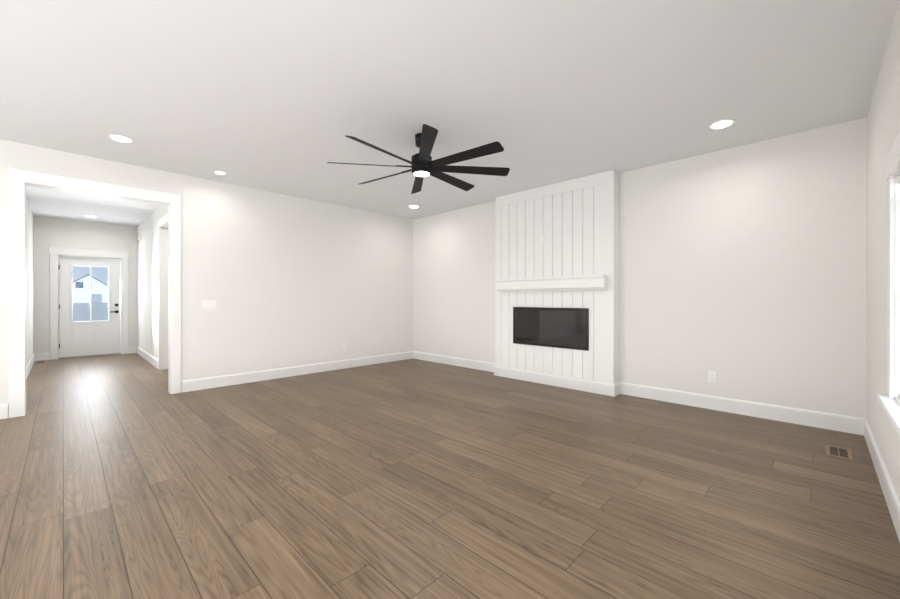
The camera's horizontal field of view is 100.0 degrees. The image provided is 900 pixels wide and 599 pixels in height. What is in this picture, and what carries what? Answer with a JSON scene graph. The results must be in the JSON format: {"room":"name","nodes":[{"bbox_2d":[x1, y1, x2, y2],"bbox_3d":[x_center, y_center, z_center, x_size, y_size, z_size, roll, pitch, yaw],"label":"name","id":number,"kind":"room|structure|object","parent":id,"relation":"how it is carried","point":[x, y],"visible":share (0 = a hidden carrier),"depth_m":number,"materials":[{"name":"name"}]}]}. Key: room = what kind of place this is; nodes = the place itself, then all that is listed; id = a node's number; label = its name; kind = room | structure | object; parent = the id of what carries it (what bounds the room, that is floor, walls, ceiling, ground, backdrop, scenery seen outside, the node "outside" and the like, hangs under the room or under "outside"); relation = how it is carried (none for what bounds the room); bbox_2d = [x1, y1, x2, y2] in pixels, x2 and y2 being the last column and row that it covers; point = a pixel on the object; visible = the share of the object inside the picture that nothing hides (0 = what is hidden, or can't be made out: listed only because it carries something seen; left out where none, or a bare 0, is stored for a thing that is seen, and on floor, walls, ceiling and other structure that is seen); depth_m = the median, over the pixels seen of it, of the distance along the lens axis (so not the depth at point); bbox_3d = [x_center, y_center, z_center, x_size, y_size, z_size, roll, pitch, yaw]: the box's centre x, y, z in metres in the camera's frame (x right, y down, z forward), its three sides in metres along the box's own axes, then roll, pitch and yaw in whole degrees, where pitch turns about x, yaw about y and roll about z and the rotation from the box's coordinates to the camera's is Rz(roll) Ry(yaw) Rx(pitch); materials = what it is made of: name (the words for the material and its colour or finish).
{"room":"living room","nodes":[
{"label":"living room","id":0,"kind":"room"},
{"bbox_2d":[26,197,33,366],"bbox_3d":[-6.204,-0.203,5.421,4.747,2.740,0.120,0,0,44],"label":"wall","id":1,"kind":"structure","parent":0,"point":[29,291],"depth_m":6.29,"materials":[{"name":"white paint"}]},
{"bbox_2d":[26,353,35,378],"bbox_3d":[-6.156,1.095,5.473,4.747,0.145,0.016,0,0,44],"label":"baseboard","id":2,"kind":"structure","parent":1,"relation":"attached to","point":[33,358],"depth_m":6.19,"materials":[{"name":"white wood"}]},
{"bbox_2d":[33,216,136,353],"bbox_3d":[-7.389,-0.208,7.719,0.160,2.740,1.755,0,0,44],"label":"wall","id":3,"kind":"structure","parent":0,"point":[57,232],"depth_m":7.43,"materials":[{"name":"white paint"}]},
{"bbox_2d":[49,247,128,359],"bbox_3d":[-7.358,0.075,7.735,0.187,2.175,1.176,0,0,44],"label":"door frame","id":4,"kind":"structure","parent":3,"relation":"attached to","point":[55,253],"depth_m":7.55,"materials":[{"name":"white wood"}]},
{"bbox_2d":[59,256,119,357],"bbox_3d":[-7.363,0.138,7.735,0.111,2.004,0.912,0,0,44],"label":"front door","id":5,"kind":"structure","parent":3,"relation":"in","point":[83,338],"depth_m":7.71,"materials":[{"name":"white wood"}]},
{"bbox_2d":[137,205,167,358],"bbox_3d":[-5.062,-0.205,6.592,4.747,2.740,0.120,0,0,44],"label":"wall","id":6,"kind":"structure","parent":0,"point":[147,290],"depth_m":7.11,"materials":[{"name":"white paint"}]},
{"bbox_2d":[136,346,157,368],"bbox_3d":[-5.840,1.091,7.259,2.705,0.145,0.016,0,0,44],"label":"baseboard","id":7,"kind":"structure","parent":6,"relation":"attached to","point":[150,359],"depth_m":7.11,"materials":[{"name":"white wood"}]},
{"bbox_2d":[158,213,167,369],"bbox_3d":[-4.345,-0.072,5.893,1.328,2.477,0.164,0,0,44],"label":"trim","id":8,"kind":"structure","parent":6,"relation":"attached to","point":[163,293],"depth_m":6.26,"materials":[{"name":"white wood"}]},
{"bbox_2d":[0,139,412,417],"bbox_3d":[-3.368,-0.202,4.843,0.120,2.740,7.672,0,0,44],"label":"wall","id":9,"kind":"structure","parent":0,"point":[283,280],"depth_m":5.48,"materials":[{"name":"white paint"}]},
{"bbox_2d":[0,403,7,418],"bbox_3d":[-5.128,1.100,2.943,0.016,0.145,2.190,0,0,44],"label":"baseboard","id":10,"kind":"structure","parent":9,"relation":"attached to","point":[3,407],"depth_m":3.71,"materials":[{"name":"white wood"}]},
{"bbox_2d":[8,167,180,417],"bbox_3d":[-3.917,-0.069,4.281,0.164,2.477,1.408,0,0,44],"label":"trim","id":11,"kind":"structure","parent":9,"relation":"attached to","point":[19,180],"depth_m":3.87,"materials":[{"name":"white wood"}]},
{"bbox_2d":[201,300,215,308],"bbox_3d":[-3.167,0.063,4.957,0.009,0.120,0.165,0,0,44],"label":"switch plate","id":12,"kind":"object","parent":9,"relation":"attached to","point":[208,304],"visible":1,"depth_m":4.95,"materials":[{"name":"white plastic"}]},
{"bbox_2d":[182,351,411,391],"bbox_3d":[-2.048,1.093,6.101,0.016,0.145,3.792,0,0,44],"label":"baseboard","id":13,"kind":"structure","parent":9,"relation":"attached to","point":[240,378],"depth_m":5.65,"materials":[{"name":"white wood"}]},
{"bbox_2d":[0,0,898,226],"bbox_3d":[-3.079,-1.631,4.559,11.620,0.120,7.672,0,0,44],"label":"ceiling","id":14,"kind":"structure","parent":0,"point":[284,97],"depth_m":2.76,"materials":[{"name":"white paint"}]},
{"bbox_2d":[108,134,133,142],"bbox_3d":[-3.200,-1.565,3.676,0.194,0.007,0.194,0,0,44],"label":"recessed light","id":15,"kind":"object","parent":14,"relation":"in","point":[121,138],"visible":1,"depth_m":3.66,"materials":[{"name":"white"}]},
{"bbox_2d":[213,171,226,174],"bbox_3d":[-2.845,-1.567,4.671,0.144,0.007,0.144,0,0,44],"label":"recessed light","id":16,"kind":"object","parent":14,"relation":"in","point":[221,172],"visible":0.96,"depth_m":4.65,"materials":[{"name":"white"}]},
{"bbox_2d":[327,124,509,193],"bbox_3d":[-0.272,-1.383,3.614,1.725,0.367,1.725,0,0,44],"label":"ceiling fan","id":17,"kind":"object","parent":14,"relation":"hanging from","point":[423,164],"visible":1,"depth_m":3.53,"materials":[{"name":"black metal"}]},
{"bbox_2d":[708,119,734,128],"bbox_3d":[2.426,-1.564,3.372,0.194,0.007,0.194,0,0,44],"label":"recessed light","id":18,"kind":"object","parent":14,"relation":"in","point":[723,123],"visible":1,"depth_m":3.37,"materials":[{"name":"white plastic"}]},
{"bbox_2d":[0,353,899,598],"bbox_3d":[-3.079,1.229,4.565,11.620,0.120,7.672,0,0,44],"label":"floor","id":19,"kind":"structure","parent":0,"point":[126,476],"depth_m":2.27,"materials":[{"name":"laminate"}]},
{"bbox_2d":[495,170,618,383],"bbox_3d":[1.351,-0.201,5.199,1.786,2.738,0.330,0,0,44],"label":"fireplace","id":20,"kind":"object","parent":19,"relation":"on","point":[557,302],"visible":0.81,"depth_m":5.04,"materials":[{"name":"white wood"}]},
{"bbox_2d":[494,366,619,396],"bbox_3d":[1.397,1.095,5.249,1.818,0.145,0.200,0,0,44],"label":"baseboard","id":21,"kind":"structure","parent":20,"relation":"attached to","point":[602,388],"depth_m":5.03,"materials":[{"name":"white wood"}]},
{"bbox_2d":[826,445,852,460],"bbox_3d":[2.978,1.170,2.891,0.140,0.005,0.275,0,0,44],"label":"floor vent","id":22,"kind":"object","parent":19,"relation":"in","point":[839,452],"visible":1,"depth_m":2.88,"materials":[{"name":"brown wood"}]},
{"bbox_2d":[413,117,866,418],"bbox_3d":[1.514,-0.203,5.356,6.153,2.740,0.120,0,0,44],"label":"wall","id":23,"kind":"structure","parent":0,"point":[743,272],"depth_m":3.91,"materials":[{"name":"white paint"}]},
{"bbox_2d":[412,351,494,371],"bbox_3d":[0.048,1.092,6.694,2.131,0.145,0.016,0,0,44],"label":"baseboard","id":24,"kind":"structure","parent":23,"relation":"attached to","point":[474,364],"depth_m":6.64,"materials":[{"name":"white wood"}]},
{"bbox_2d":[708,371,715,382],"bbox_3d":[2.790,0.825,4.023,0.070,0.115,0.008,0,0,44],"label":"electrical outlet","id":25,"kind":"object","parent":23,"relation":"attached to","point":[711,376],"visible":1,"depth_m":4.02,"materials":[{"name":"white plastic"}]},
{"bbox_2d":[620,382,859,434],"bbox_3d":[2.836,1.098,3.975,2.021,0.145,0.016,0,0,44],"label":"baseboard","id":26,"kind":"structure","parent":23,"relation":"attached to","point":[844,423],"depth_m":3.79,"materials":[{"name":"white wood"}]},
{"bbox_2d":[866,0,899,500],"bbox_3d":[1.037,-0.192,0.547,0.120,2.740,7.432,0,0,44],"label":"wall","id":27,"kind":"structure","parent":0,"point":[883,123],"depth_m":2.52,"materials":[{"name":"white paint"}]},
{"bbox_2d":[860,418,899,541],"bbox_3d":[0.988,1.105,0.598,0.016,0.145,7.432,0,0,44],"label":"baseboard","id":28,"kind":"structure","parent":27,"relation":"attached to","point":[892,500],"depth_m":2.29,"materials":[{"name":"white wood"}]},
{"bbox_2d":[877,131,899,435],"bbox_3d":[2.060,-0.071,1.636,0.175,1.458,1.330,0,0,44],"label":"window","id":29,"kind":"structure","parent":27,"relation":"in","point":[889,401],"depth_m":2.04,"materials":[{"name":"white"}]},
{"label":"outside","id":30,"kind":"structure","parent":0,"visible":0},
{"bbox_2d":[73,303,107,320],"bbox_3d":[-147.033,0.998,143.399,389.239,0.246,400.000,0,0,44],"label":"ground","id":31,"kind":"structure","parent":30,"point":[79,309],"depth_m":33.59,"materials":[{"name":"grey"}]},
{"bbox_2d":[73,274,107,302],"bbox_3d":[-107.038,-3.150,111.453,9.700,8.180,9.400,0,0,44],"label":"house","id":32,"kind":"structure","parent":31,"relation":"on","point":[87,290],"depth_m":108.39,"materials":[{"name":"white"}]}
]}

